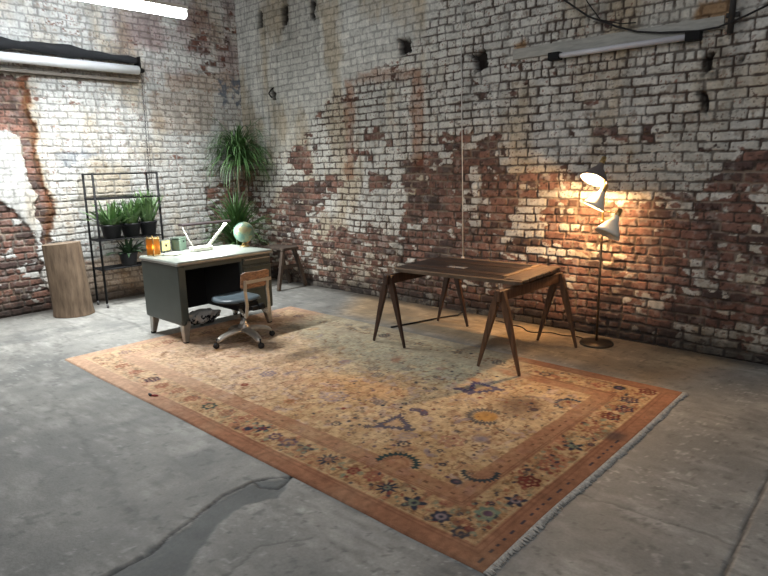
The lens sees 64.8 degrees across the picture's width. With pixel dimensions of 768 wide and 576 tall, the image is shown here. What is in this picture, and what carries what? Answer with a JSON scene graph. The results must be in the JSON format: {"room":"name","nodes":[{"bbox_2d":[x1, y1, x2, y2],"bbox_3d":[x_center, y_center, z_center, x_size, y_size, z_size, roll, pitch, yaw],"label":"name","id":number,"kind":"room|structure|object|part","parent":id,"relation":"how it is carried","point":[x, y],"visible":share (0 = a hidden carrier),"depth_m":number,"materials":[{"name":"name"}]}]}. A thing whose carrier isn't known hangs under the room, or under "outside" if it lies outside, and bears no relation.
{"room":"industrial loft office","nodes":[
{"label":"industrial loft office","id":0,"kind":"room"},
{"bbox_2d":[0,0,251,318],"bbox_3d":[-3.685,-1.745,7.075,0.053,3.952,4.930,9,16,42],"label":"wall","id":1,"kind":"structure","parent":0,"point":[55,130],"depth_m":7.39,"materials":[{"name":"brick"}]},
{"bbox_2d":[0,67,138,82],"bbox_3d":[-3.997,-2.352,6.551,0.070,0.035,2.750,9,15,42],"label":"batten","id":2,"kind":"object","parent":1,"relation":"attached to","point":[11,70],"visible":1,"depth_m":6.91,"materials":[{"name":"grey metal"}]},
{"bbox_2d":[0,51,144,74],"bbox_3d":[-3.903,-2.524,6.522,0.177,0.212,2.690,9,15,42],"label":"roll","id":3,"kind":"object","parent":1,"relation":"attached to","point":[11,57],"visible":0.99,"depth_m":6.82,"materials":[{"name":"white paper"}]},
{"bbox_2d":[0,36,136,63],"bbox_3d":[-3.909,-2.585,6.450,0.159,0.154,2.606,9,15,42],"label":"roll","id":4,"kind":"object","parent":3,"relation":"on","point":[63,50],"visible":1,"depth_m":6.72,"materials":[{"name":"black fabric"}]},
{"bbox_2d":[141,74,151,183],"bbox_3d":[-2.981,-2.002,7.582,0.055,1.383,0.035,-6,12,-20],"label":"pull chain","id":5,"kind":"object","parent":3,"relation":"hanging from","point":[141,74],"visible":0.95,"depth_m":7.59,"materials":[{"name":"grey metal"}]},
{"bbox_2d":[78,0,187,18],"bbox_3d":[-2.608,-3.241,6.182,0.120,0.746,1.220,9,15,42],"label":"strip light","id":6,"kind":"object","parent":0,"point":[158,7],"visible":1,"depth_m":6.35,"materials":[{"name":"white plastic"}]},
{"bbox_2d":[0,278,767,575],"bbox_3d":[-1.001,1.032,3.089,10.100,0.016,8.110,9,15,42],"label":"floor","id":7,"kind":"structure","parent":0,"point":[97,478],"depth_m":3.11,"materials":[{"name":"concrete"}]},
{"bbox_2d":[41,241,94,317],"bbox_3d":[-3.559,-0.110,6.838,0.434,0.828,0.461,9,15,42],"label":"tree stump","id":8,"kind":"object","parent":7,"relation":"on","point":[70,294],"visible":1,"depth_m":6.69,"materials":[{"name":"brown wood"}]},
{"bbox_2d":[81,172,164,307],"bbox_3d":[-3.133,-0.611,7.399,0.323,1.572,0.811,9,15,42],"label":"rack","id":9,"kind":"object","parent":7,"relation":"on","point":[99,239],"visible":0.62,"depth_m":7.22,"materials":[{"name":"black metal"}]},
{"bbox_3d":[-3.503,-0.592,7.213,0.026,1.520,0.027,9,15,42],"label":"post","id":10,"kind":"part","parent":9,"relation":"part of","materials":[{"name":"black metal"}]},
{"bbox_3d":[-3.304,-0.559,7.034,0.026,1.520,0.027,9,15,42],"label":"post","id":11,"kind":"part","parent":9,"relation":"part of","materials":[{"name":"black metal"}]},
{"bbox_2d":[81,200,135,238],"bbox_3d":[-3.275,-0.835,7.218,0.644,0.474,0.581,-3,12,-9],"label":"potted plant","id":12,"kind":"object","parent":9,"relation":"on","point":[111,226],"visible":0.95,"depth_m":7.16,"materials":[{"name":"green plant"}]},
{"bbox_3d":[-3.267,-0.684,7.263,0.254,0.160,0.254,9,15,42],"label":"pot","id":13,"kind":"part","parent":12,"relation":"part of","materials":[{"name":"black plastic"}]},
{"bbox_2d":[94,261,141,270],"bbox_3d":[-3.135,-0.283,7.475,0.286,0.018,0.787,9,15,42],"label":"shelf","id":14,"kind":"object","parent":9,"relation":"attached to","point":[118,266],"depth_m":7.32,"materials":[{"name":"black metal"}]},
{"bbox_3d":[-3.252,-1.110,7.399,0.016,0.016,0.775,9,15,42],"label":"rail","id":15,"kind":"part","parent":9,"relation":"part of","materials":[{"name":"black metal"}]},
{"bbox_3d":[-3.059,-1.355,7.163,0.016,0.016,0.775,9,15,42],"label":"rail","id":16,"kind":"part","parent":9,"relation":"part of","materials":[{"name":"black metal"}]},
{"bbox_2d":[104,198,145,236],"bbox_3d":[-3.124,-0.879,7.393,0.463,0.484,0.493,3,12,19],"label":"potted plant","id":17,"kind":"object","parent":9,"relation":"on","point":[131,227],"visible":0.84,"depth_m":7.34,"materials":[{"name":"green plant"}]},
{"bbox_3d":[-3.109,-0.722,7.432,0.245,0.160,0.245,9,15,42],"label":"pot","id":18,"kind":"part","parent":17,"relation":"part of","materials":[{"name":"black plastic"}]},
{"bbox_2d":[90,234,161,241],"bbox_3d":[-3.142,-0.622,7.406,0.286,0.018,0.787,9,15,42],"label":"shelf","id":19,"kind":"object","parent":9,"relation":"attached to","point":[100,239],"depth_m":7.27,"materials":[{"name":"black metal"}]},
{"bbox_2d":[106,236,146,264],"bbox_3d":[-3.139,-0.480,7.444,0.518,0.373,0.577,0,12,6],"label":"potted plant","id":20,"kind":"object","parent":9,"relation":"on","point":[128,256],"visible":0.96,"depth_m":7.38,"materials":[{"name":"green plant"}]},
{"bbox_3d":[-3.145,-0.368,7.455,0.229,0.150,0.229,9,15,42],"label":"pot","id":21,"kind":"part","parent":20,"relation":"part of","materials":[{"name":"black plastic"}]},
{"bbox_3d":[-3.053,-1.078,7.220,0.016,0.016,0.775,9,15,42],"label":"rail","id":22,"kind":"part","parent":9,"relation":"part of","materials":[{"name":"black metal"}]},
{"bbox_2d":[126,189,162,234],"bbox_3d":[-2.991,-0.962,7.530,0.501,0.587,0.613,-5,12,-18],"label":"potted plant","id":23,"kind":"object","parent":9,"relation":"on","point":[148,225],"visible":0.92,"depth_m":7.49,"materials":[{"name":"green plant"}]},
{"bbox_3d":[-2.953,-0.758,7.583,0.225,0.165,0.225,9,15,42],"label":"pot","id":24,"kind":"part","parent":23,"relation":"part of","materials":[{"name":"black plastic"}]},
{"bbox_3d":[-2.981,-0.717,7.771,0.026,1.520,0.027,9,15,42],"label":"post","id":25,"kind":"part","parent":9,"relation":"part of","materials":[{"name":"black metal"}]},
{"bbox_3d":[-2.781,-0.685,7.592,0.026,1.520,0.027,9,15,42],"label":"post","id":26,"kind":"part","parent":9,"relation":"part of","materials":[{"name":"black metal"}]},
{"bbox_2d":[189,307,220,324],"bbox_3d":[-1.887,0.292,6.328,0.234,0.151,0.386,9,15,42],"label":"cloth bundle","id":27,"kind":"object","parent":7,"relation":"on","point":[202,316],"visible":0.95,"depth_m":6.25,"materials":[{"name":"grey fabric"}]},
{"bbox_2d":[199,185,280,255],"bbox_3d":[-1.996,-0.722,8.183,1.129,1.433,1.193,9,15,42],"label":"bushy plant","id":28,"kind":"object","parent":7,"relation":"on","point":[235,213],"visible":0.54,"depth_m":8.14,"materials":[{"name":"green plant"}]},
{"bbox_2d":[200,113,280,244],"bbox_3d":[-1.972,-1.189,8.254,0.985,2.319,0.958,9,15,42],"label":"palm","id":29,"kind":"object","parent":7,"relation":"on","point":[237,147],"visible":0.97,"depth_m":8.24,"materials":[{"name":"green plant"}]},
{"bbox_3d":[-1.987,-1.805,8.129,0.981,1.062,0.954,9,15,42],"label":"crown","id":30,"kind":"part","parent":29,"relation":"part of","materials":[{"name":"green plant"}]},
{"bbox_2d":[262,244,307,290],"bbox_3d":[-1.367,-0.291,8.194,0.460,0.562,0.517,9,15,42],"label":"wooden bench","id":31,"kind":"object","parent":7,"relation":"on","point":[280,248],"visible":0.88,"depth_m":8.08,"materials":[{"name":"brown wood"}]},
{"bbox_3d":[-1.357,-0.230,7.951,0.059,0.536,0.166,7,14,35],"label":"leg","id":32,"kind":"part","parent":31,"relation":"part of","materials":[{"name":"brown wood"}]},
{"bbox_3d":[-1.392,-0.324,8.417,0.055,0.538,0.218,9,15,42],"label":"leg","id":33,"kind":"part","parent":31,"relation":"part of","materials":[{"name":"brown wood"}]},
{"bbox_3d":[-1.141,-0.284,8.191,0.055,0.538,0.218,9,15,42],"label":"leg","id":34,"kind":"part","parent":31,"relation":"part of","materials":[{"name":"brown wood"}]},
{"bbox_2d":[65,306,689,575],"bbox_3d":[-0.339,0.672,4.717,4.366,0.012,2.515,9,15,42],"label":"rug","id":35,"kind":"object","parent":7,"relation":"on","point":[462,459],"visible":0.96,"depth_m":3.91,"materials":[{"name":"fabric"}]},
{"bbox_2d":[139,244,272,343],"bbox_3d":[-1.758,0.026,6.119,0.743,0.779,1.068,9,15,42],"label":"desk","id":36,"kind":"object","parent":35,"relation":"on","point":[173,285],"visible":0.84,"depth_m":5.93,"materials":[{"name":"grey metal"}]},
{"bbox_2d":[145,236,160,255],"bbox_3d":[-2.253,-0.412,5.902,0.090,0.186,0.090,3,12,22],"label":"candle lantern","id":37,"kind":"object","parent":36,"relation":"on","point":[153,243],"visible":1,"depth_m":5.87,"materials":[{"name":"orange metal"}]},
{"bbox_3d":[-2.280,0.336,6.038,0.082,0.205,0.084,9,15,42],"label":"leg","id":38,"kind":"part","parent":36,"relation":"part of","materials":[{"name":"metal"}]},
{"bbox_3d":[-2.096,0.035,5.754,0.705,0.565,0.055,9,15,42],"label":"panel","id":39,"kind":"part","parent":36,"relation":"part of","materials":[{"name":"grey metal"}]},
{"bbox_2d":[159,239,170,252],"bbox_3d":[-2.218,-0.427,6.123,0.044,0.125,0.124,5,13,28],"label":"desk clock","id":40,"kind":"object","parent":36,"relation":"on","point":[165,246],"visible":0.92,"depth_m":6.11,"materials":[{"name":"yellow plastic"}]},
{"bbox_2d":[163,252,187,255],"bbox_3d":[-2.054,-0.338,5.958,0.170,0.010,0.209,4,13,25],"label":"paper stack","id":41,"kind":"object","parent":36,"relation":"on","point":[171,253],"visible":1,"depth_m":5.93,"materials":[{"name":"white paper"}]},
{"bbox_2d":[170,236,186,250],"bbox_3d":[-2.108,-0.457,6.233,0.118,0.135,0.144,1,12,11],"label":"box","id":42,"kind":"object","parent":36,"relation":"on","point":[178,243],"visible":0.94,"depth_m":6.18,"materials":[{"name":"green metal"}]},
{"bbox_3d":[-2.117,-0.517,6.223,0.104,0.013,0.144,1,12,11],"label":"lid","id":43,"kind":"part","parent":42,"relation":"part of","materials":[{"name":"green ceramic"}]},
{"bbox_3d":[-1.847,0.405,5.648,0.082,0.205,0.084,9,15,42],"label":"leg","id":44,"kind":"part","parent":36,"relation":"part of","materials":[{"name":"metal"}]},
{"bbox_3d":[-2.118,-0.058,6.223,0.023,0.570,0.630,9,15,42],"label":"modesty panel","id":45,"kind":"part","parent":36,"relation":"part of","materials":[{"name":"black metal"}]},
{"bbox_2d":[178,220,230,251],"bbox_3d":[-1.819,-0.532,6.190,0.110,0.288,0.550,9,15,42],"label":"desk lamp","id":46,"kind":"object","parent":36,"relation":"on","point":[209,246],"visible":1,"depth_m":6.14,"materials":[{"name":"white metal"}]},
{"bbox_3d":[-1.821,-0.663,6.163,0.100,0.022,0.550,9,15,42],"label":"lamp shade","id":47,"kind":"part","parent":46,"relation":"part of","materials":[{"name":"white metal"}]},
{"bbox_3d":[-1.733,-0.556,6.281,0.012,0.241,0.252,9,15,42],"label":"arm","id":48,"kind":"part","parent":46,"relation":"part of","materials":[{"name":"white metal"}]},
{"bbox_2d":[233,222,253,246],"bbox_3d":[-1.481,-0.570,6.407,0.216,0.260,0.217,-5,12,-17],"label":"globe","id":49,"kind":"object","parent":36,"relation":"on","point":[243,231],"visible":1,"depth_m":6.33,"materials":[{"name":"teal plastic"}]},
{"bbox_3d":[-1.282,-0.280,6.070,0.017,0.070,0.330,9,15,42],"label":"drawer","id":50,"kind":"part","parent":36,"relation":"part of","materials":[{"name":"grey metal"}]},
{"bbox_3d":[-1.279,-0.131,6.101,0.017,0.215,0.330,9,15,42],"label":"drawer","id":51,"kind":"part","parent":36,"relation":"part of","materials":[{"name":"grey metal"}]},
{"bbox_3d":[-1.270,-0.218,6.070,0.017,0.012,0.305,9,15,42],"label":"handle","id":52,"kind":"part","parent":36,"relation":"part of","materials":[{"name":"grey metal"}]},
{"bbox_3d":[-1.272,-0.296,6.054,0.017,0.012,0.305,9,15,42],"label":"handle","id":53,"kind":"part","parent":36,"relation":"part of","materials":[{"name":"metal"}]},
{"bbox_3d":[-1.266,0.002,6.115,0.017,0.012,0.305,9,15,42],"label":"handle","id":54,"kind":"part","parent":36,"relation":"part of","materials":[{"name":"grey metal"}]},
{"bbox_3d":[-1.274,0.092,6.146,0.017,0.220,0.330,9,15,42],"label":"drawer","id":55,"kind":"part","parent":36,"relation":"part of","materials":[{"name":"grey metal"}]},
{"bbox_3d":[-1.225,0.256,6.312,0.082,0.205,0.084,9,15,42],"label":"leg","id":56,"kind":"part","parent":36,"relation":"part of","materials":[{"name":"metal"}]},
{"bbox_2d":[211,269,274,348],"bbox_3d":[-1.295,0.163,5.549,0.583,0.696,0.511,0,12,6],"label":"swivel chair","id":57,"kind":"object","parent":35,"relation":"on","point":[246,301],"visible":1,"depth_m":5.45,"materials":[{"name":"leather"}]},
{"bbox_3d":[-1.391,0.431,5.509,0.130,0.121,0.299,9,15,41],"label":"arm","id":58,"kind":"part","parent":57,"relation":"part of","materials":[{"name":"metal"}]},
{"bbox_3d":[-1.362,0.085,5.572,0.410,0.034,0.430,9,15,41],"label":"seat","id":59,"kind":"part","parent":57,"relation":"part of","materials":[{"name":"blue leather"}]},
{"bbox_3d":[-1.190,0.426,5.513,0.299,0.121,0.130,9,15,41],"label":"arm","id":60,"kind":"part","parent":57,"relation":"part of","materials":[{"name":"metal"}]},
{"bbox_3d":[-1.135,-0.081,5.359,0.066,0.150,0.300,9,15,41],"label":"backrest","id":61,"kind":"part","parent":57,"relation":"part of","materials":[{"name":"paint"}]},
{"bbox_3d":[-1.126,0.167,5.529,0.056,0.056,0.060,9,15,41],"label":"tension knob","id":62,"kind":"part","parent":57,"relation":"part of","materials":[{"name":"black ceramic"}]},
{"bbox_3d":[-1.195,0.386,5.711,0.130,0.121,0.299,9,15,41],"label":"arm","id":63,"kind":"part","parent":57,"relation":"part of","materials":[{"name":"metal"}]},
{"bbox_2d":[373,272,468,347],"bbox_3d":[0.364,0.124,5.737,0.388,0.648,1.030,9,15,42],"label":"trestle","id":64,"kind":"object","parent":7,"relation":"on","point":[389,280],"visible":0.68,"depth_m":5.44,"materials":[{"name":"brown wood"}]},
{"bbox_3d":[-0.026,0.183,5.459,0.194,0.636,0.042,9,15,42],"label":"leg","id":65,"kind":"part","parent":64,"relation":"part of","materials":[{"name":"brown wood"}]},
{"bbox_3d":[0.117,0.206,5.330,0.194,0.636,0.042,9,15,42],"label":"leg","id":66,"kind":"part","parent":64,"relation":"part of","materials":[{"name":"brown wood"}]},
{"bbox_3d":[0.611,0.037,6.141,0.194,0.648,0.038,9,15,42],"label":"leg","id":67,"kind":"part","parent":64,"relation":"part of","materials":[{"name":"brown wood"}]},
{"bbox_3d":[0.754,0.060,6.012,0.194,0.648,0.038,9,15,42],"label":"leg","id":68,"kind":"part","parent":64,"relation":"part of","materials":[{"name":"brown wood"}]},
{"bbox_2d":[394,257,560,284],"bbox_3d":[0.808,-0.173,5.343,1.268,0.038,0.837,8,15,38],"label":"tabletop","id":69,"kind":"object","parent":64,"relation":"on","point":[509,273],"depth_m":5.22,"materials":[{"name":"brown wood"}]},
{"bbox_3d":[0.647,-0.184,5.348,0.180,0.002,0.070,7,14,36],"label":"metal strip","id":70,"kind":"part","parent":69,"relation":"part of","materials":[{"name":"silver metal"}]},
{"bbox_3d":[1.232,-0.127,5.015,0.166,0.004,0.730,8,15,38],"label":"panel","id":71,"kind":"part","parent":69,"relation":"part of","materials":[{"name":"brown wood"}]},
{"bbox_2d":[391,302,467,327],"bbox_3d":[0.482,0.269,6.279,0.971,0.144,0.049,-8,13,-29],"label":"power cord","id":72,"kind":"object","parent":7,"relation":"on","point":[467,302],"visible":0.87,"depth_m":6.29,"materials":[{"name":"black rubber"}]},
{"bbox_2d":[477,272,576,375],"bbox_3d":[1.206,0.260,4.979,0.388,0.648,1.030,9,15,42],"label":"trestle","id":73,"kind":"object","parent":7,"relation":"on","point":[501,297],"visible":0.98,"depth_m":4.77,"materials":[{"name":"brown wood"}]},
{"bbox_3d":[0.815,0.319,4.702,0.194,0.636,0.042,9,15,42],"label":"leg","id":74,"kind":"part","parent":73,"relation":"part of","materials":[{"name":"brown wood"}]},
{"bbox_3d":[0.958,0.342,4.573,0.194,0.636,0.042,9,15,42],"label":"leg","id":75,"kind":"part","parent":73,"relation":"part of","materials":[{"name":"brown wood"}]},
{"bbox_3d":[1.452,0.172,5.383,0.194,0.648,0.038,9,15,42],"label":"leg","id":76,"kind":"part","parent":73,"relation":"part of","materials":[{"name":"brown wood"}]},
{"bbox_3d":[1.595,0.196,5.254,0.194,0.648,0.038,9,15,42],"label":"leg","id":77,"kind":"part","parent":73,"relation":"part of","materials":[{"name":"brown wood"}]},
{"bbox_2d":[495,320,582,338],"bbox_3d":[1.458,0.409,5.814,0.152,0.008,1.009,-12,16,-43],"label":"lamp cord","id":78,"kind":"object","parent":7,"relation":"on","point":[495,320],"visible":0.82,"depth_m":5.75,"materials":[{"name":"black rubber"}]},
{"bbox_2d":[579,156,622,348],"bbox_3d":[1.849,-0.300,5.191,0.380,1.629,0.335,9,15,42],"label":"floor lamp","id":79,"kind":"object","parent":7,"relation":"on","point":[595,176],"visible":1,"depth_m":5.12,"materials":[{"name":"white metal"}]},
{"bbox_3d":[1.765,-0.734,5.091,0.176,0.195,0.179,9,15,42],"label":"lamp shade","id":80,"kind":"part","parent":79,"relation":"part of","materials":[{"name":"white metal"}]},
{"bbox_3d":[1.771,-0.956,5.101,0.229,0.216,0.204,9,15,42],"label":"lamp shade","id":81,"kind":"part","parent":79,"relation":"part of","materials":[{"name":"white metal"}]},
{"bbox_2d":[599,156,605,163],"bbox_3d":[1.849,-1.071,5.125,0.080,0.092,0.046,-8,13,-30],"label":"socket","id":82,"kind":"object","parent":79,"relation":"attached to","point":[602,161],"depth_m":5.11,"materials":[{"name":"gold metal"}]},
{"bbox_2d":[600,183,608,191],"bbox_3d":[1.841,-0.830,5.068,0.076,0.093,0.046,-1,12,3],"label":"socket","id":83,"kind":"object","parent":79,"relation":"attached to","point":[605,186],"depth_m":5.05,"materials":[{"name":"gold metal"}]},
{"bbox_3d":[1.861,-0.502,5.042,0.212,0.225,0.201,9,15,42],"label":"lamp shade","id":84,"kind":"part","parent":79,"relation":"part of","materials":[{"name":"white metal"}]},
{"bbox_2d":[615,208,622,216],"bbox_3d":[1.952,-0.618,5.045,0.078,0.092,0.046,-4,12,-15],"label":"socket","id":85,"kind":"object","parent":79,"relation":"attached to","point":[617,213],"depth_m":5.03,"materials":[{"name":"gold metal"}]},
{"bbox_2d":[235,0,767,364],"bbox_3d":[1.077,-1.645,6.067,8.432,3.955,0.101,9,15,42],"label":"wall","id":86,"kind":"structure","parent":0,"point":[364,108],"depth_m":5.83,"materials":[{"name":"brick"}]},
{"bbox_2d":[461,0,463,257],"bbox_3d":[0.802,-1.879,6.155,0.054,3.410,0.036,9,15,42],"label":"string","id":87,"kind":"object","parent":86,"relation":"hanging from","point":[461,0],"visible":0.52,"depth_m":6.22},
{"bbox_2d":[513,15,724,59],"bbox_3d":[1.893,-2.102,5.139,1.800,0.095,0.038,9,15,42],"label":"trim","id":88,"kind":"structure","parent":86,"relation":"attached to","point":[626,36],"depth_m":5.07,"materials":[{"name":"white metal"}]},
{"bbox_2d":[548,30,702,61],"bbox_3d":[1.955,-2.002,5.029,1.260,0.068,0.076,9,15,42],"label":"strip light","id":89,"kind":"object","parent":86,"relation":"attached to","point":[691,36],"visible":1,"depth_m":4.94,"materials":[{"name":"white plastic"}]},
{"bbox_2d":[563,0,767,33],"bbox_3d":[2.244,-2.357,4.695,2.260,0.762,0.023,9,15,42],"label":"cable","id":90,"kind":"object","parent":86,"relation":"attached to","point":[566,1],"visible":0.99,"depth_m":4.88,"materials":[{"name":"black rubber"}]},
{"bbox_2d":[726,0,739,33],"bbox_3d":[2.578,-2.435,4.406,0.085,1.100,0.082,9,15,42],"label":"pipe","id":91,"kind":"object","parent":86,"relation":"attached to","point":[732,14],"visible":1,"depth_m":4.47,"materials":[{"name":"black metal"}]}
]}

